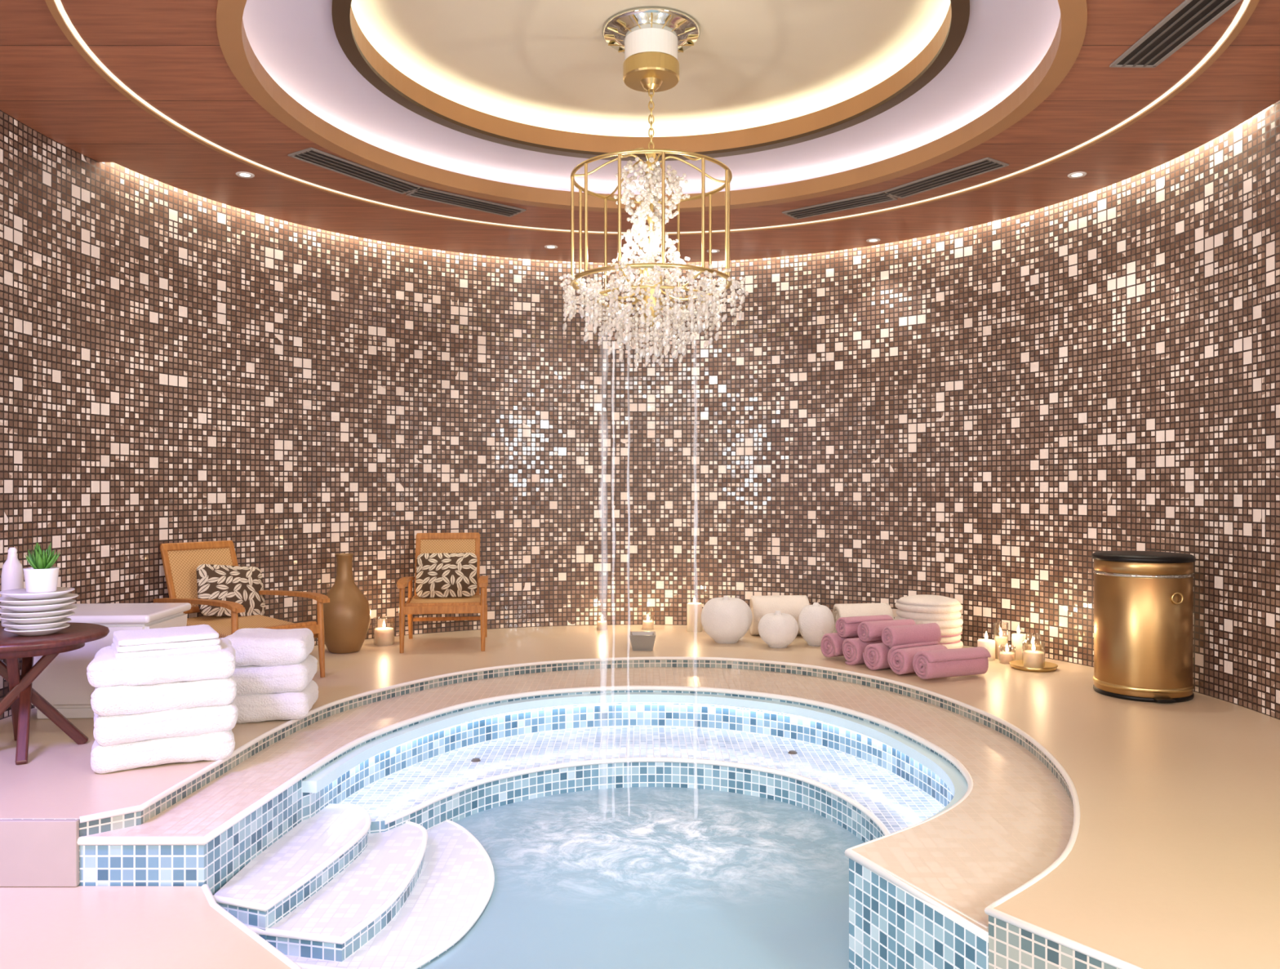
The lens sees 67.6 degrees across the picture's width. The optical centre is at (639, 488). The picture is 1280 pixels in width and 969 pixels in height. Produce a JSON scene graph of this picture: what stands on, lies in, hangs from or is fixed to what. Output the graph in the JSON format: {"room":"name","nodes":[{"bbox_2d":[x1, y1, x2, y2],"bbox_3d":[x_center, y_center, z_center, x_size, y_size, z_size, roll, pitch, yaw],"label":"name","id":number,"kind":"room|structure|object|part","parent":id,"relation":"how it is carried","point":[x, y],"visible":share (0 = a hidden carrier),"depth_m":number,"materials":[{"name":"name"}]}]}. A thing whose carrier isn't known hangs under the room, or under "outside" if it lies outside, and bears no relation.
{"room":"spa","nodes":[
{"label":"spa","id":0,"kind":"room"},
{"bbox_2d":[0,110,17,719],"bbox_3d":[-3.400,-0.340,1.815,0.001,3.740,6.830,0,0,0],"label":"wall","id":1,"kind":"structure","parent":0,"point":[8,124],"depth_m":5.15,"materials":[{"name":"brown glass"}]},
{"bbox_2d":[22,566,59,593],"bbox_3d":[-2.765,0.423,4.420,0.144,0.110,0.144,0,0,0],"label":"pot","id":2,"kind":"object","parent":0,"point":[37,579],"depth_m":4.37,"materials":[{"name":"white ceramic"}]},
{"bbox_2d":[0,885,291,968],"bbox_3d":[-2.150,1.980,0.984,2.500,1.000,5.168,0,0,0],"label":"floor","id":3,"kind":"structure","parent":0,"point":[78,926],"depth_m":3.20,"materials":[{"name":"beige stone"}]},
{"bbox_2d":[288,147,526,217],"bbox_3d":[-1.470,-2.005,6.352,1.300,0.011,1.424,0,0,0],"label":"ceiling air vent","id":4,"kind":"object","parent":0,"point":[313,156],"depth_m":6.30,"materials":[{"name":"black metal"}]},
{"bbox_2d":[17,111,1262,713],"bbox_3d":[0.000,-0.480,6.930,6.800,3.460,3.400,0,0,0],"label":"wall","id":5,"kind":"structure","parent":0,"point":[972,415],"depth_m":7.34,"materials":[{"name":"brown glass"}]},
{"bbox_2d":[0,624,1279,968],"bbox_3d":[0.000,1.855,3.515,6.800,1.250,10.230,0,0,0],"label":"floor","id":6,"kind":"structure","parent":0,"point":[1173,862],"depth_m":4.13,"materials":[{"name":"beige stone"}]},
{"bbox_2d":[0,819,79,886],"bbox_3d":[-2.745,1.355,3.557,1.310,0.245,0.020,0,0,0],"label":"step","id":7,"kind":"structure","parent":6,"relation":"attached to","point":[33,852],"depth_m":3.55,"materials":[{"name":"beige stone"}]},
{"bbox_2d":[0,622,109,764],"bbox_3d":[-2.900,0.958,4.480,0.730,0.566,0.730,0,0,0],"label":"round side table","id":8,"kind":"object","parent":6,"relation":"on","point":[13,646],"visible":0.94,"depth_m":4.43,"materials":[{"name":"brown wood"}]},
{"bbox_2d":[0,547,23,627],"bbox_3d":[-3.060,0.481,4.665,0.092,0.386,0.092,0,0,0],"label":"lotion bottle","id":9,"kind":"object","parent":8,"relation":"on","point":[12,574],"visible":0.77,"depth_m":4.63,"materials":[{"name":"plastic"}]},
{"bbox_3d":[-2.941,0.980,4.509,0.045,0.660,0.045,0,41,-29],"label":"leg","id":10,"kind":"part","parent":8,"relation":"part of","materials":[{"name":"brown wood"}]},
{"bbox_3d":[-2.859,0.980,4.451,0.045,0.660,0.045,0,-41,-29],"label":"leg","id":11,"kind":"part","parent":8,"relation":"part of","materials":[{"name":"brown wood"}]},
{"bbox_3d":[-2.929,0.980,4.439,0.045,0.660,0.045,44,-20,-21],"label":"leg","id":12,"kind":"part","parent":8,"relation":"part of","materials":[{"name":"brown wood"}]},
{"bbox_2d":[0,586,78,635],"bbox_3d":[-2.790,0.573,4.430,0.330,0.202,0.330,0,0,0],"label":"stacked plates","id":13,"kind":"object","parent":8,"relation":"on","point":[26,614],"visible":0.97,"depth_m":4.36,"materials":[{"name":"white ceramic"}]},
{"bbox_3d":[-2.790,0.631,4.430,0.270,0.034,0.270,0,0,0],"label":"plate","id":14,"kind":"part","parent":13,"relation":"part of","materials":[{"name":"white ceramic"}]},
{"bbox_3d":[-2.790,0.657,4.430,0.260,0.034,0.260,0,0,0],"label":"plate","id":15,"kind":"part","parent":13,"relation":"part of","materials":[{"name":"white ceramic"}]},
{"bbox_3d":[-2.790,0.489,4.430,0.300,0.034,0.300,0,0,0],"label":"plate","id":16,"kind":"part","parent":13,"relation":"part of","materials":[{"name":"white ceramic"}]},
{"bbox_3d":[-2.790,0.601,4.430,0.300,0.034,0.300,0,0,0],"label":"plate","id":17,"kind":"part","parent":13,"relation":"part of","materials":[{"name":"white ceramic"}]},
{"bbox_3d":[-2.790,0.545,4.430,0.310,0.034,0.310,0,0,0],"label":"plate","id":18,"kind":"part","parent":13,"relation":"part of","materials":[{"name":"white ceramic"}]},
{"bbox_3d":[-2.790,0.575,4.430,0.320,0.034,0.320,0,0,0],"label":"plate","id":19,"kind":"part","parent":13,"relation":"part of","materials":[{"name":"white ceramic"}]},
{"bbox_3d":[-2.790,0.519,4.430,0.330,0.034,0.330,0,0,0],"label":"plate","id":20,"kind":"part","parent":13,"relation":"part of","materials":[{"name":"white ceramic"}]},
{"bbox_2d":[22,542,60,593],"bbox_3d":[-2.759,0.363,4.420,0.156,0.229,0.144,0,0,0],"label":"potted succulent","id":21,"kind":"object","parent":13,"relation":"on","point":[42,577],"visible":1,"depth_m":4.38,"materials":[{"name":"white ceramic"}]},
{"bbox_3d":[-2.871,0.980,4.521,0.045,0.660,0.045,-44,20,-21],"label":"leg","id":22,"kind":"part","parent":8,"relation":"part of","materials":[{"name":"brown wood"}]},
{"bbox_2d":[31,602,191,719],"bbox_3d":[-2.960,0.951,5.330,0.680,0.558,0.580,0,0,-4],"label":"bench","id":23,"kind":"object","parent":6,"relation":"on","point":[63,683],"visible":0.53,"depth_m":5.07,"materials":[{"name":"wood"}]},
{"bbox_2d":[86,624,237,772],"bbox_3d":[-2.193,0.949,4.418,0.604,0.574,0.526,0,0,-26],"label":"folded towels","id":24,"kind":"object","parent":6,"relation":"on","point":[164,695],"visible":1,"depth_m":4.22,"materials":[{"name":"white fabric"}]},
{"bbox_2d":[113,624,218,645],"bbox_3d":[-2.199,0.680,4.438,0.414,0.036,0.353,0,0,-32],"label":"towel","id":25,"kind":"object","parent":24,"relation":"on","point":[200,634],"depth_m":4.35,"materials":[{"name":"white fabric"}]},
{"bbox_2d":[111,642,221,657],"bbox_3d":[-2.199,0.734,4.438,0.434,0.035,0.374,0,0,-32],"label":"towel","id":26,"kind":"object","parent":24,"relation":"on","point":[159,650],"depth_m":4.28,"materials":[{"name":"white fabric"}]},
{"bbox_2d":[112,636,220,652],"bbox_3d":[-2.198,0.706,4.438,0.422,0.036,0.366,0,0,-32],"label":"towel","id":27,"kind":"object","parent":24,"relation":"on","point":[163,644],"depth_m":4.29,"materials":[{"name":"white fabric"}]},
{"bbox_2d":[153,540,329,677],"bbox_3d":[-2.628,0.800,6.278,1.038,0.866,0.686,0,0,36],"label":"armchair","id":28,"kind":"object","parent":6,"relation":"on","point":[207,575],"visible":0.8,"depth_m":6.38,"materials":[{"name":"wood"}]},
{"bbox_3d":[-2.908,0.810,6.473,0.028,0.040,0.470,-25,-14,33],"label":"rail","id":29,"kind":"part","parent":28,"relation":"part of","materials":[{"name":"brown wood"}]},
{"bbox_3d":[-3.034,0.395,6.565,0.032,0.055,0.510,-25,-14,33],"label":"rail","id":30,"kind":"part","parent":28,"relation":"part of","materials":[{"name":"brown wood"}]},
{"bbox_3d":[-2.784,0.722,6.013,0.980,0.062,0.073,0,0,36],"label":"armrest","id":31,"kind":"part","parent":28,"relation":"part of","materials":[{"name":"brown wood"}]},
{"bbox_2d":[195,563,265,616],"bbox_3d":[-2.777,0.695,6.501,0.149,0.365,0.482,-24,-20,31],"label":"cushion","id":32,"kind":"object","parent":28,"relation":"on","point":[241,584],"depth_m":6.44,"materials":[{"name":"beige fabric"}]},
{"bbox_3d":[-2.434,0.980,5.759,0.062,0.502,0.044,0,0,36],"label":"leg","id":33,"kind":"part","parent":28,"relation":"part of","materials":[{"name":"brown wood"}]},
{"bbox_3d":[-2.600,0.905,6.250,0.790,0.045,0.550,4,2,36],"label":"seat","id":34,"kind":"part","parent":28,"relation":"part of","materials":[{"name":"wood"}]},
{"bbox_3d":[-2.432,0.722,6.499,0.980,0.062,0.073,0,0,36],"label":"armrest","id":35,"kind":"part","parent":28,"relation":"part of","materials":[{"name":"brown wood"}]},
{"bbox_3d":[-2.260,0.915,6.003,0.028,0.060,0.600,0,0,36],"label":"rail","id":36,"kind":"part","parent":28,"relation":"part of","materials":[{"name":"brown wood"}]},
{"bbox_3d":[-2.081,0.980,6.244,0.062,0.502,0.044,0,0,36],"label":"leg","id":37,"kind":"part","parent":28,"relation":"part of","materials":[{"name":"brown wood"}]},
{"bbox_2d":[226,628,317,723],"bbox_3d":[-2.017,1.009,5.207,0.474,0.457,0.468,0,0,-10],"label":"folded towels","id":38,"kind":"object","parent":6,"relation":"on","point":[276,668],"visible":0.8,"depth_m":5.01,"materials":[{"name":"white fabric"}]},
{"bbox_2d":[323,553,370,653],"bbox_3d":[-2.230,0.863,7.220,0.384,0.735,0.384,0,0,0],"label":"floor vase","id":39,"kind":"object","parent":6,"relation":"on","point":[347,615],"visible":0.92,"depth_m":7.10,"materials":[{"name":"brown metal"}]},
{"bbox_2d":[373,617,395,645],"bbox_3d":[-2.020,1.125,7.550,0.163,0.210,0.163,0,0,0],"label":"lit candle","id":40,"kind":"object","parent":6,"relation":"on","point":[382,636],"visible":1,"depth_m":7.50,"materials":[{"name":"wax"}]},
{"bbox_2d":[396,532,488,653],"bbox_3d":[-1.532,0.800,7.533,0.673,0.867,0.766,0,0,-8],"label":"armchair","id":41,"kind":"object","parent":6,"relation":"on","point":[448,580],"visible":1,"depth_m":7.63,"materials":[{"name":"wood"}]},
{"bbox_3d":[-1.784,0.980,7.168,0.044,0.502,0.062,0,0,-8],"label":"leg","id":42,"kind":"part","parent":41,"relation":"part of","materials":[{"name":"brown wood"}]},
{"bbox_3d":[-1.829,0.722,7.488,0.073,0.062,0.760,0,0,-8],"label":"armrest","id":43,"kind":"part","parent":41,"relation":"part of","materials":[{"name":"brown wood"}]},
{"bbox_3d":[-1.827,0.930,7.478,0.026,0.050,0.620,0,3,-8],"label":"rail","id":44,"kind":"part","parent":41,"relation":"part of","materials":[{"name":"brown wood"}]},
{"bbox_3d":[-1.872,1.089,7.797,0.044,0.289,0.105,0,0,-8],"label":"leg","id":45,"kind":"part","parent":41,"relation":"part of","materials":[{"name":"brown wood"}]},
{"bbox_3d":[-1.872,0.840,7.795,0.034,0.228,0.091,0,0,-8],"label":"post","id":46,"kind":"part","parent":41,"relation":"part of","materials":[{"name":"brown wood"}]},
{"bbox_3d":[-1.487,0.915,7.213,0.600,0.060,0.028,0,0,-8],"label":"rail","id":47,"kind":"part","parent":41,"relation":"part of","materials":[{"name":"brown wood"}]},
{"bbox_3d":[-1.530,0.905,7.520,0.550,0.045,0.570,0,3,-8],"label":"seat","id":48,"kind":"part","parent":41,"relation":"part of","materials":[{"name":"wicker"}]},
{"bbox_2d":[415,552,476,597],"bbox_3d":[-1.553,0.695,7.678,0.482,0.365,0.149,0,-16,-8],"label":"cushion","id":49,"kind":"object","parent":41,"relation":"on","point":[440,575],"depth_m":7.62,"materials":[{"name":"beige fabric"}]},
{"bbox_3d":[-1.582,0.395,7.892,0.510,0.055,0.032,0,-16,-8],"label":"rail","id":50,"kind":"part","parent":41,"relation":"part of","materials":[{"name":"brown wood"}]},
{"bbox_3d":[-1.189,0.980,7.252,0.044,0.502,0.062,0,0,-8],"label":"leg","id":51,"kind":"part","parent":41,"relation":"part of","materials":[{"name":"brown wood"}]},
{"bbox_3d":[-1.234,0.722,7.572,0.073,0.062,0.760,0,0,-8],"label":"armrest","id":52,"kind":"part","parent":41,"relation":"part of","materials":[{"name":"brown wood"}]},
{"bbox_3d":[-1.278,1.089,7.881,0.044,0.289,0.105,0,0,-8],"label":"leg","id":53,"kind":"part","parent":41,"relation":"part of","materials":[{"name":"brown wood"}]},
{"bbox_2d":[596,613,607,630],"bbox_3d":[-0.330,1.161,8.330,0.092,0.137,0.092,0,0,0],"label":"lit candle","id":54,"kind":"object","parent":6,"relation":"on","point":[602,624],"visible":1,"depth_m":8.30,"materials":[{"name":"wax"}]},
{"bbox_2d":[76,656,1143,968],"bbox_3d":[-0.078,1.862,2.685,4.037,1.275,8.570,0,0,0],"label":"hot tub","id":55,"kind":"object","parent":6,"relation":"in","point":[637,817],"visible":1,"depth_m":4.34,"materials":[{"name":"tile"}]},
{"bbox_2d":[629,631,655,650],"bbox_3d":[0.020,1.170,7.320,0.200,0.120,0.200,0,0,0],"label":"planter pot","id":56,"kind":"object","parent":6,"relation":"on","point":[640,641],"visible":1,"depth_m":7.24,"materials":[{"name":"grey ceramic"}]},
{"bbox_2d":[642,613,653,630],"bbox_3d":[0.070,1.161,8.360,0.102,0.137,0.102,0,0,0],"label":"lit candle","id":57,"kind":"object","parent":6,"relation":"on","point":[647,624],"visible":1,"depth_m":8.33,"materials":[{"name":"wax"}]},
{"bbox_2d":[687,595,702,631],"bbox_3d":[0.470,1.077,8.250,0.130,0.305,0.130,0,0,0],"label":"lit candle","id":58,"kind":"object","parent":6,"relation":"on","point":[694,609],"visible":0.99,"depth_m":8.20,"materials":[{"name":"wax"}]},
{"bbox_2d":[701,595,752,644],"bbox_3d":[0.693,1.044,7.658,0.417,0.372,0.418,0,0,0],"label":"round vase","id":59,"kind":"object","parent":6,"relation":"on","point":[726,620],"visible":1,"depth_m":7.51,"materials":[{"name":"white ceramic"}]},
{"bbox_2d":[757,610,798,648],"bbox_3d":[1.072,1.089,7.418,0.315,0.282,0.316,0,0,0],"label":"vase","id":60,"kind":"object","parent":6,"relation":"on","point":[778,629],"visible":1,"depth_m":7.31,"materials":[{"name":"white ceramic"}]},
{"bbox_2d":[749,595,809,635],"bbox_3d":[1.170,1.064,8.014,0.500,0.334,0.348,0,0,0],"label":"roll","id":61,"kind":"object","parent":6,"relation":"on","point":[793,605],"visible":0.51,"depth_m":7.89,"materials":[{"name":"white fabric"}]},
{"bbox_2d":[798,602,834,646],"bbox_3d":[1.382,1.062,7.499,0.285,0.336,0.285,0,0,0],"label":"vase","id":62,"kind":"object","parent":6,"relation":"on","point":[815,620],"visible":0.91,"depth_m":7.40,"materials":[{"name":"white ceramic"}]},
{"bbox_2d":[832,603,893,632],"bbox_3d":[1.791,1.078,7.698,0.457,0.306,0.310,0,0,0],"label":"roll","id":63,"kind":"object","parent":6,"relation":"on","point":[848,610],"visible":0.27,"depth_m":7.61,"materials":[{"name":"white fabric"}]},
{"bbox_2d":[820,614,991,679],"bbox_3d":[1.790,1.075,6.568,0.518,0.315,1.129,0,0,-30],"label":"rolls","id":64,"kind":"object","parent":6,"relation":"on","point":[880,642],"visible":1,"depth_m":6.42,"materials":[{"name":"pink fabric"}]},
{"bbox_2d":[893,594,963,648],"bbox_3d":[2.140,1.015,7.100,0.492,0.430,0.492,0,0,0],"label":"towels","id":65,"kind":"object","parent":6,"relation":"on","point":[943,611],"visible":0.57,"depth_m":6.91,"materials":[{"name":"white fabric"}]},
{"bbox_2d":[977,622,1057,671],"bbox_3d":[2.672,1.100,6.685,0.358,0.260,0.598,0,0,-17],"label":"cluster","id":66,"kind":"object","parent":6,"relation":"on","point":[1030,658],"visible":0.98,"depth_m":6.74,"materials":[{"name":"wax"}]},
{"bbox_3d":[2.610,1.099,6.920,0.102,0.258,0.102,0,0,0],"label":"glass","id":67,"kind":"part","parent":66,"relation":"part of","materials":[{"name":"clear glass"}]},
{"bbox_3d":[2.590,1.169,6.750,0.112,0.118,0.112,0,0,0],"label":"glass","id":68,"kind":"part","parent":66,"relation":"part of","materials":[{"name":"clear glass"}]},
{"bbox_3d":[2.780,1.129,6.770,0.102,0.198,0.102,0,0,0],"label":"glass","id":69,"kind":"part","parent":66,"relation":"part of","materials":[{"name":"clear glass"}]},
{"bbox_3d":[2.690,1.131,6.540,0.147,0.168,0.147,0,0,0],"label":"glass","id":70,"kind":"part","parent":66,"relation":"part of","materials":[{"name":"clear glass"}]},
{"bbox_2d":[1091,551,1195,702],"bbox_3d":[3.020,0.806,5.736,0.552,0.847,0.581,0,0,0],"label":"pedal bin","id":71,"kind":"object","parent":6,"relation":"on","point":[1144,600],"visible":1,"depth_m":5.53,"materials":[{"name":"gold metal"}]},
{"bbox_3d":[3.020,0.406,5.750,0.552,0.047,0.552,0,0,0],"label":"lid","id":72,"kind":"part","parent":71,"relation":"part of","materials":[{"name":"black metal"}]},
{"bbox_2d":[0,0,1279,263],"bbox_3d":[0.000,-2.035,3.473,6.800,0.050,10.145,0,0,0],"label":"ceiling","id":73,"kind":"structure","parent":0,"point":[168,53],"depth_m":5.39,"materials":[{"name":"brown wood"}]},
{"bbox_2d":[235,171,254,178],"bbox_3d":[-2.530,-2.006,6.130,0.114,0.008,0.114,0,0,0],"label":"recessed light","id":74,"kind":"object","parent":73,"relation":"in","point":[241,174],"visible":1,"depth_m":6.12,"materials":[{"name":"white ceramic"}]},
{"bbox_2d":[544,244,557,248],"bbox_3d":[-0.740,-2.006,7.960,0.114,0.008,0.114,0,0,0],"label":"recessed light","id":75,"kind":"object","parent":73,"relation":"in","point":[548,246],"visible":1,"depth_m":7.95,"materials":[{"name":"white ceramic"}]},
{"bbox_2d":[216,0,1087,213],"bbox_3d":[0.050,-2.045,4.900,4.060,0.100,4.060,0,0,0],"label":"trim","id":76,"kind":"structure","parent":73,"relation":"attached to","point":[1065,47],"depth_m":5.64,"materials":[{"name":"brown metal"}]},
{"bbox_2d":[44,0,1259,235],"bbox_3d":[0.050,-2.005,4.900,5.350,0.013,5.350,0,0,0],"label":"trim","id":77,"kind":"structure","parent":73,"relation":"attached to","point":[1252,4],"depth_m":5.42,"materials":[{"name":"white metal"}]},
{"bbox_2d":[54,0,1249,233],"bbox_3d":[0.050,-2.009,4.900,5.284,0.005,5.284,0,0,0],"label":"ceiling light strip","id":78,"kind":"object","parent":73,"relation":"attached to","point":[58,2],"visible":0.93,"depth_m":5.35,"materials":[{"name":"white plastic"}]},
{"bbox_2d":[706,248,719,253],"bbox_3d":[0.620,-2.006,8.100,0.114,0.008,0.114,0,0,0],"label":"recessed light","id":79,"kind":"object","parent":73,"relation":"in","point":[713,251],"visible":0.66,"depth_m":8.09,"materials":[{"name":"white ceramic"}]},
{"bbox_2d":[866,238,880,242],"bbox_3d":[1.890,-2.006,7.750,0.114,0.008,0.114,0,0,0],"label":"recessed light","id":80,"kind":"object","parent":73,"relation":"in","point":[871,240],"visible":1,"depth_m":7.75,"materials":[{"name":"white ceramic"}]},
{"bbox_2d":[1066,171,1086,178],"bbox_3d":[2.800,-2.006,6.130,0.114,0.008,0.114,0,0,0],"label":"recessed light","id":81,"kind":"object","parent":73,"relation":"in","point":[1080,174],"visible":1,"depth_m":6.12,"materials":[{"name":"white ceramic"}]},
{"bbox_2d":[242,0,1060,194],"bbox_3d":[0.050,-2.272,4.900,4.800,0.135,4.800,0,0,0],"label":"ceiling","id":82,"kind":"structure","parent":0,"point":[295,42],"depth_m":5.72,"materials":[{"name":"white paint"}]},
{"bbox_3d":[0.050,-2.215,4.900,3.100,0.020,3.100,0,0,0],"label":"dark inner rim","id":83,"kind":"part","parent":82,"relation":"part of","materials":[{"name":"brown wood"}]},
{"bbox_3d":[0.050,-2.277,4.900,3.040,0.125,3.040,0,0,0],"label":"inner rim","id":84,"kind":"part","parent":82,"relation":"part of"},
{"bbox_3d":[0.050,-2.268,4.900,3.360,0.007,3.360,0,0,0],"label":"led light","id":85,"kind":"object","parent":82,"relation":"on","visible":0},
{"bbox_3d":[0.050,-2.350,4.900,3.840,0.200,3.840,0,0,0],"label":"cove","id":86,"kind":"object","parent":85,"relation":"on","visible":0},
{"bbox_2d":[351,0,950,137],"bbox_3d":[0.050,-2.440,4.900,3.840,0.060,3.840,0,0,0],"label":"ceiling","id":87,"kind":"structure","parent":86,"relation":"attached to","point":[544,64],"depth_m":5.42,"materials":[{"name":"white paint"}]},
{"bbox_2d":[559,7,748,368],"bbox_3d":[0.069,-1.538,5.116,1.001,1.793,0.965,0,0,36],"label":"crystal chandelier","id":88,"kind":"object","parent":87,"relation":"hanging from","point":[651,39],"visible":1,"depth_m":5.00,"materials":[{"name":"clear glass"}]},
{"bbox_3d":[-0.156,-1.710,5.072,0.404,0.131,0.012,0,0,-7],"label":"arm","id":89,"kind":"part","parent":88,"relation":"part of","materials":[{"name":"gold metal"}]},
{"bbox_3d":[-0.073,-1.710,5.273,0.012,0.131,0.404,0,0,-37],"label":"arm","id":90,"kind":"part","parent":88,"relation":"part of","materials":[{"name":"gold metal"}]},
{"bbox_3d":[-0.024,-1.710,4.899,0.012,0.131,0.404,0,0,23],"label":"arm","id":91,"kind":"part","parent":88,"relation":"part of","materials":[{"name":"gold metal"}]},
{"bbox_3d":[0.060,-2.410,5.100,0.524,0.050,0.524,0,0,0],"label":"ceiling plate","id":92,"kind":"part","parent":88,"relation":"part of","materials":[{"name":"silver metal"}]},
{"bbox_3d":[0.193,-1.710,4.927,0.012,0.131,0.404,0,0,-37],"label":"arm","id":93,"kind":"part","parent":88,"relation":"part of","materials":[{"name":"gold metal"}]},
{"bbox_3d":[0.276,-1.710,5.128,0.404,0.131,0.012,0,0,-7],"label":"arm","id":94,"kind":"part","parent":88,"relation":"part of","materials":[{"name":"gold metal"}]},
{"bbox_2d":[782,157,1008,219],"bbox_3d":[1.661,-2.005,6.466,1.256,0.011,1.318,0,0,0],"label":"ceiling air vent","id":95,"kind":"object","parent":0,"point":[985,165],"depth_m":6.44,"materials":[{"name":"black metal"}]},
{"bbox_2d":[1008,659,1057,671],"bbox_3d":[2.690,1.215,6.540,0.310,0.030,0.310,0,0,0],"label":"tray","id":96,"kind":"object","parent":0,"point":[1020,664],"depth_m":6.48,"materials":[{"name":"gold metal"}]},
{"bbox_2d":[1109,0,1241,67],"bbox_3d":[2.350,-2.005,4.150,0.241,0.011,0.807,0,0,0],"label":"ceiling air vent","id":97,"kind":"object","parent":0,"point":[1191,17],"depth_m":4.20,"materials":[{"name":"black metal"}]},
{"bbox_2d":[1262,100,1279,719],"bbox_3d":[3.400,-0.480,1.815,0.001,3.460,6.830,0,0,0],"label":"wall","id":98,"kind":"structure","parent":0,"point":[1270,115],"depth_m":5.15,"materials":[{"name":"brown glass"}]}
]}

